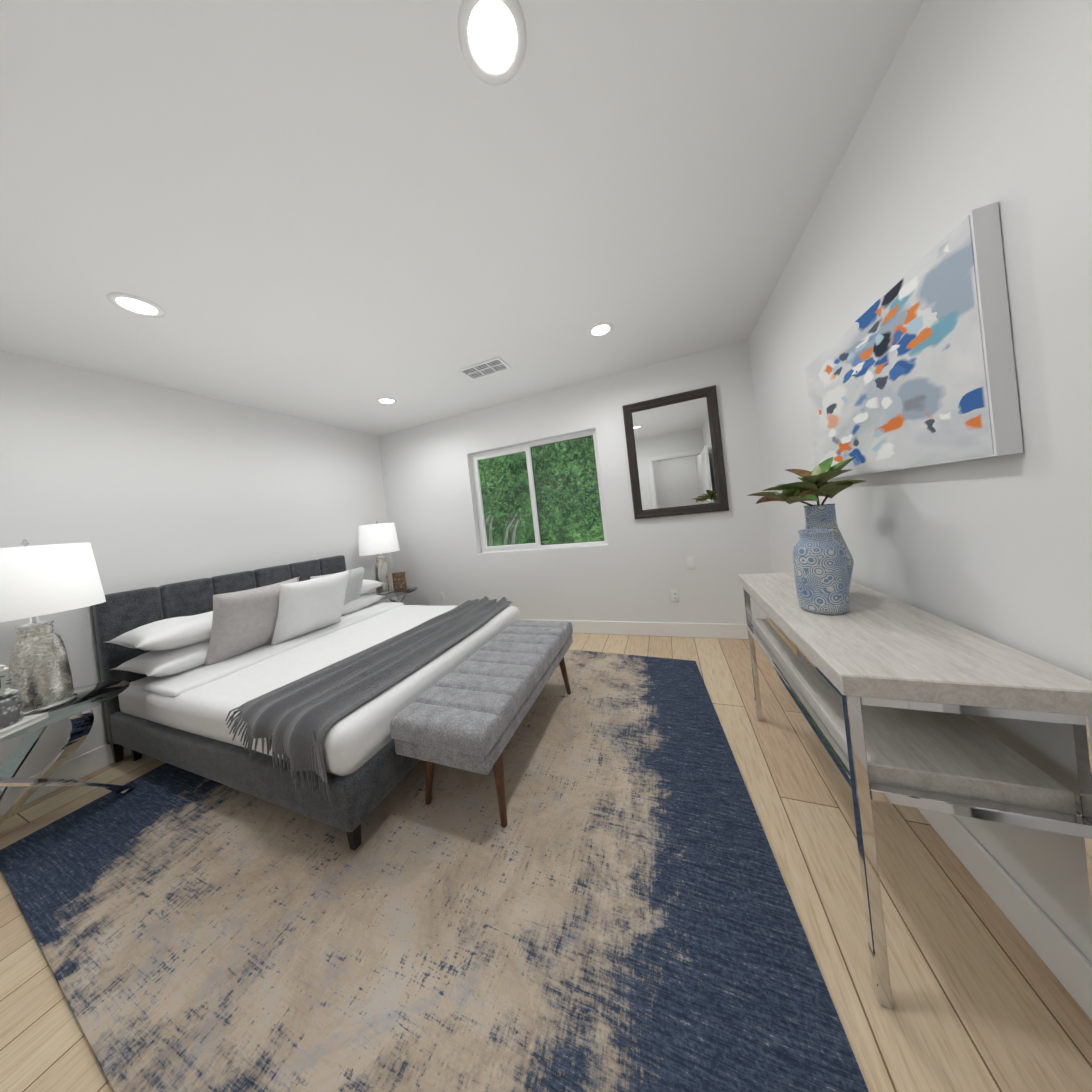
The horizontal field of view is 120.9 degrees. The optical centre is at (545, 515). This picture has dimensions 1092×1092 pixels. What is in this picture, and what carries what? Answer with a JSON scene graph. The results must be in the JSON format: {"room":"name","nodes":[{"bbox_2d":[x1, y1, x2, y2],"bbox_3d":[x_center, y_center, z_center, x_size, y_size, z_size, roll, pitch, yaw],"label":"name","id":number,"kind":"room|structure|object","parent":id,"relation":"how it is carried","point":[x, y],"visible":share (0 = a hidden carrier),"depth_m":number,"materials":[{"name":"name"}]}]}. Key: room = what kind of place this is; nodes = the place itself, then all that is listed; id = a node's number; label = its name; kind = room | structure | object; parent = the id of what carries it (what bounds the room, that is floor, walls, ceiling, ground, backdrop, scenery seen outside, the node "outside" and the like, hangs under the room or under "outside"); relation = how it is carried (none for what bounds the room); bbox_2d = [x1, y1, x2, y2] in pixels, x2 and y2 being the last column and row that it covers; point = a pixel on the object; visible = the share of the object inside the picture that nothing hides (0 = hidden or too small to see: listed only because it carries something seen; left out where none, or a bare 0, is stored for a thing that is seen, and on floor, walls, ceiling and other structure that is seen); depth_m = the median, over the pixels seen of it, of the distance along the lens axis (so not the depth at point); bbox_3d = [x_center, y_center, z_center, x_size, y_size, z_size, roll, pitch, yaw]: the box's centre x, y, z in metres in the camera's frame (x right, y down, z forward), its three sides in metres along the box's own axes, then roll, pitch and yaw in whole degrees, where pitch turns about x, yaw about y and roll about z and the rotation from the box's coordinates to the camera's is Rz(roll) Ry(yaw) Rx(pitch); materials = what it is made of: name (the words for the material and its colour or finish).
{"room":"bedroom","nodes":[
{"label":"bedroom","id":0,"kind":"room"},
{"bbox_2d":[0,350,396,777],"bbox_3d":[-2.986,0.320,1.780,0.140,2.500,5.180,-6,0,21],"label":"wall","id":1,"kind":"structure","parent":0,"point":[137,484],"depth_m":2.21,"materials":[{"name":"white paint"}]},
{"bbox_2d":[0,0,923,435],"bbox_3d":[-1.137,-1.188,1.005,4.430,0.100,5.180,-6,0,21],"label":"ceiling","id":2,"kind":"structure","parent":0,"point":[346,214],"depth_m":1.14,"materials":[{"name":"white paint"}]},
{"bbox_2d":[107,292,164,317],"bbox_3d":[-2.022,-1.037,1.531,0.176,0.010,0.176,-6,0,21],"label":"recessed light","id":3,"kind":"object","parent":2,"relation":"in","point":[135,304],"visible":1,"depth_m":1.52,"materials":[{"name":"white"}]},
{"bbox_2d":[376,397,396,404],"bbox_3d":[-1.528,-1.099,2.968,0.176,0.010,0.176,-6,0,21],"label":"recessed light","id":4,"kind":"object","parent":2,"relation":"in","point":[386,400],"visible":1,"depth_m":2.96,"materials":[{"name":"white"}]},
{"bbox_2d":[458,356,510,379],"bbox_3d":[-0.505,-1.208,2.552,0.380,0.012,0.210,-6,0,21],"label":"ceiling vent","id":5,"kind":"object","parent":2,"relation":"in","point":[498,364],"visible":0.98,"depth_m":2.54,"materials":[{"name":"white metal"}]},
{"bbox_2d":[458,0,526,84],"bbox_3d":[-0.138,-1.241,0.804,0.176,0.010,0.176,-6,0,21],"label":"recessed light","id":6,"kind":"object","parent":2,"relation":"in","point":[492,35],"visible":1,"depth_m":0.80,"materials":[{"name":"white"}]},
{"bbox_2d":[588,321,612,336],"bbox_3d":[0.385,-1.305,2.176,0.176,0.010,0.176,-6,0,21],"label":"recessed light","id":7,"kind":"object","parent":2,"relation":"in","point":[600,329],"visible":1,"depth_m":2.17,"materials":[{"name":"white"}]},
{"bbox_2d":[0,633,1091,1091],"bbox_3d":[-0.853,1.397,1.018,4.430,0.100,5.180,-6,0,21],"label":"floor","id":8,"kind":"structure","parent":0,"point":[982,999],"depth_m":0.87,"materials":[{"name":"brown wood"}]},
{"bbox_2d":[0,649,868,1091],"bbox_3d":[-0.556,1.303,1.850,3.262,0.011,2.608,-6,0,21],"label":"rug","id":9,"kind":"object","parent":8,"relation":"on","point":[610,907],"visible":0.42,"depth_m":0.97,"materials":[{"name":"beige carpet"}]},
{"bbox_2d":[0,681,134,825],"bbox_3d":[-2.423,1.218,1.452,0.600,0.566,0.600,-6,0,21],"label":"nightstand","id":10,"kind":"object","parent":9,"relation":"on","point":[78,713],"visible":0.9,"depth_m":1.50,"materials":[{"name":"clear glass"}]},
{"bbox_2d":[0,712,48,738],"bbox_3d":[-2.347,0.913,1.303,0.220,0.024,0.162,-6,0,-9],"label":"books","id":11,"kind":"object","parent":10,"relation":"on","point":[25,722],"visible":0.76,"depth_m":1.33,"materials":[{"name":"white paper"}]},
{"bbox_2d":[0,664,23,728],"bbox_3d":[-2.353,0.760,1.298,0.146,0.279,0.153,-6,0,21],"label":"flower pot","id":12,"kind":"object","parent":11,"relation":"on","point":[11,708],"visible":0.98,"depth_m":1.32,"materials":[{"name":"silver"}]},
{"bbox_2d":[0,539,105,715],"bbox_3d":[-2.506,0.526,1.515,0.410,0.826,0.410,-6,0,21],"label":"lamp","id":13,"kind":"object","parent":10,"relation":"on","point":[36,582],"visible":0.96,"depth_m":1.47,"materials":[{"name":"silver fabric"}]},
{"bbox_2d":[90,555,520,850],"bbox_3d":[-1.492,0.876,2.240,2.168,1.036,1.652,-6,0,21],"label":"bed","id":14,"kind":"object","parent":9,"relation":"on","point":[297,687],"visible":0.98,"depth_m":1.77,"materials":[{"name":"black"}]},
{"bbox_2d":[372,586,416,602],"bbox_3d":[-1.743,1.143,3.514,0.580,0.546,0.580,-6,0,21],"label":"nightstand","id":15,"kind":"object","parent":9,"relation":"on","point":[390,596],"visible":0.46,"depth_m":3.45,"materials":[{"name":"clear glass"}]},
{"bbox_2d":[358,521,399,594],"bbox_3d":[-1.881,0.467,3.513,0.410,0.826,0.410,-6,0,21],"label":"lamp","id":16,"kind":"object","parent":15,"relation":"on","point":[376,538],"visible":1,"depth_m":3.39,"materials":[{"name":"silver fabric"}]},
{"bbox_2d":[392,571,407,592],"bbox_3d":[-1.654,0.749,3.493,0.150,0.216,0.044,-6,0,-7],"label":"box","id":17,"kind":"object","parent":15,"relation":"on","point":[399,582],"visible":1,"depth_m":3.48,"materials":[{"name":"brown wood"}]},
{"bbox_2d":[390,620,572,826],"bbox_3d":[-0.212,1.023,1.752,0.462,0.466,1.161,-6,0,21],"label":"bench","id":18,"kind":"object","parent":9,"relation":"on","point":[470,712],"visible":1,"depth_m":1.37,"materials":[{"name":"fabric"}]},
{"bbox_2d":[738,573,1091,1008],"bbox_3d":[1.117,0.726,1.152,0.415,0.799,1.070,-6,0,21],"label":"console table","id":19,"kind":"object","parent":8,"relation":"on","point":[893,691],"visible":0.85,"depth_m":0.73,"materials":[{"name":"wood"}]},
{"bbox_2d":[747,457,864,586],"bbox_3d":[1.056,0.050,1.247,0.390,0.556,0.325,-6,0,21],"label":"plant","id":20,"kind":"object","parent":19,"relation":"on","point":[813,485],"visible":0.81,"depth_m":1.21,"materials":[{"name":"green plant"}]},
{"bbox_2d":[793,529,849,614],"bbox_3d":[0.981,0.195,1.109,0.144,0.285,0.144,-6,0,21],"label":"vase","id":21,"kind":"object","parent":19,"relation":"on","point":[820,572],"visible":1,"depth_m":1.06,"materials":[{"name":"blue ceramic"}]},
{"bbox_2d":[378,339,772,623],"bbox_3d":[-0.099,-0.006,3.364,4.150,2.500,0.140,-6,0,21],"label":"wall","id":22,"kind":"structure","parent":0,"point":[635,570],"depth_m":3.03,"materials":[{"name":"white paint"}]},
{"bbox_2d":[439,592,444,600],"bbox_3d":[-1.270,0.991,3.777,0.070,0.114,0.008,-6,0,21],"label":"electrical outlet","id":23,"kind":"object","parent":22,"relation":"attached to","point":[442,597],"visible":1,"depth_m":3.77,"materials":[{"name":"white plastic"}]},
{"bbox_2d":[471,430,607,554],"bbox_3d":[-0.129,-0.209,3.359,1.500,1.170,0.123,-6,0,21],"label":"window","id":24,"kind":"structure","parent":22,"relation":"in","point":[509,548],"depth_m":3.37,"materials":[{"name":"white plastic"}]},
{"bbox_2d":[0,619,1091,1019],"bbox_3d":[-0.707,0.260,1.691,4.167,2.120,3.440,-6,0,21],"label":"baseboard","id":25,"kind":"structure","parent":22,"relation":"attached to","point":[1060,953],"depth_m":0.94,"materials":[{"name":"white"}]},
{"bbox_2d":[670,589,679,601],"bbox_3d":[1.181,0.731,2.831,0.070,0.114,0.008,-6,0,21],"label":"electrical outlet","id":26,"kind":"object","parent":22,"relation":"attached to","point":[674,595],"visible":1,"depth_m":2.83,"materials":[{"name":"white plastic"}]},
{"bbox_2d":[622,385,728,518],"bbox_3d":[1.139,-0.537,2.770,0.780,1.070,0.038,-6,0,21],"label":"wall mirror","id":27,"kind":"object","parent":22,"relation":"attached to","point":[675,454],"visible":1,"depth_m":2.77,"materials":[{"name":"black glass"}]},
{"bbox_2d":[686,557,695,569],"bbox_3d":[1.298,0.427,2.774,0.070,0.114,0.006,-6,0,21],"label":"electrical outlet","id":28,"kind":"object","parent":22,"relation":"attached to","point":[690,561],"visible":1,"depth_m":2.77,"materials":[{"name":"white plastic"}]},
{"bbox_2d":[748,0,1091,962],"bbox_3d":[0.996,-0.111,0.243,0.140,2.500,5.180,-6,0,21],"label":"wall","id":29,"kind":"structure","parent":0,"point":[974,104],"depth_m":0.77,"materials":[{"name":"white paint"}]},
{"bbox_2d":[805,202,1023,477],"bbox_3d":[1.203,-0.448,1.139,0.044,0.575,0.910,-6,0,21],"label":"picture","id":30,"kind":"object","parent":29,"relation":"attached to","point":[913,366],"visible":0.86,"depth_m":0.86,"materials":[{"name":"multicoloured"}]},
{"label":"outside","id":31,"kind":"structure","parent":0,"visible":0},
{"bbox_2d":[478,436,603,545],"bbox_3d":[-0.971,-0.678,6.026,9.000,6.000,0.250,-6,0,21],"label":"tree foliage","id":32,"kind":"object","parent":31,"point":[576,446],"depth_m":5.80,"materials":[{"name":"green plant"}]}
]}

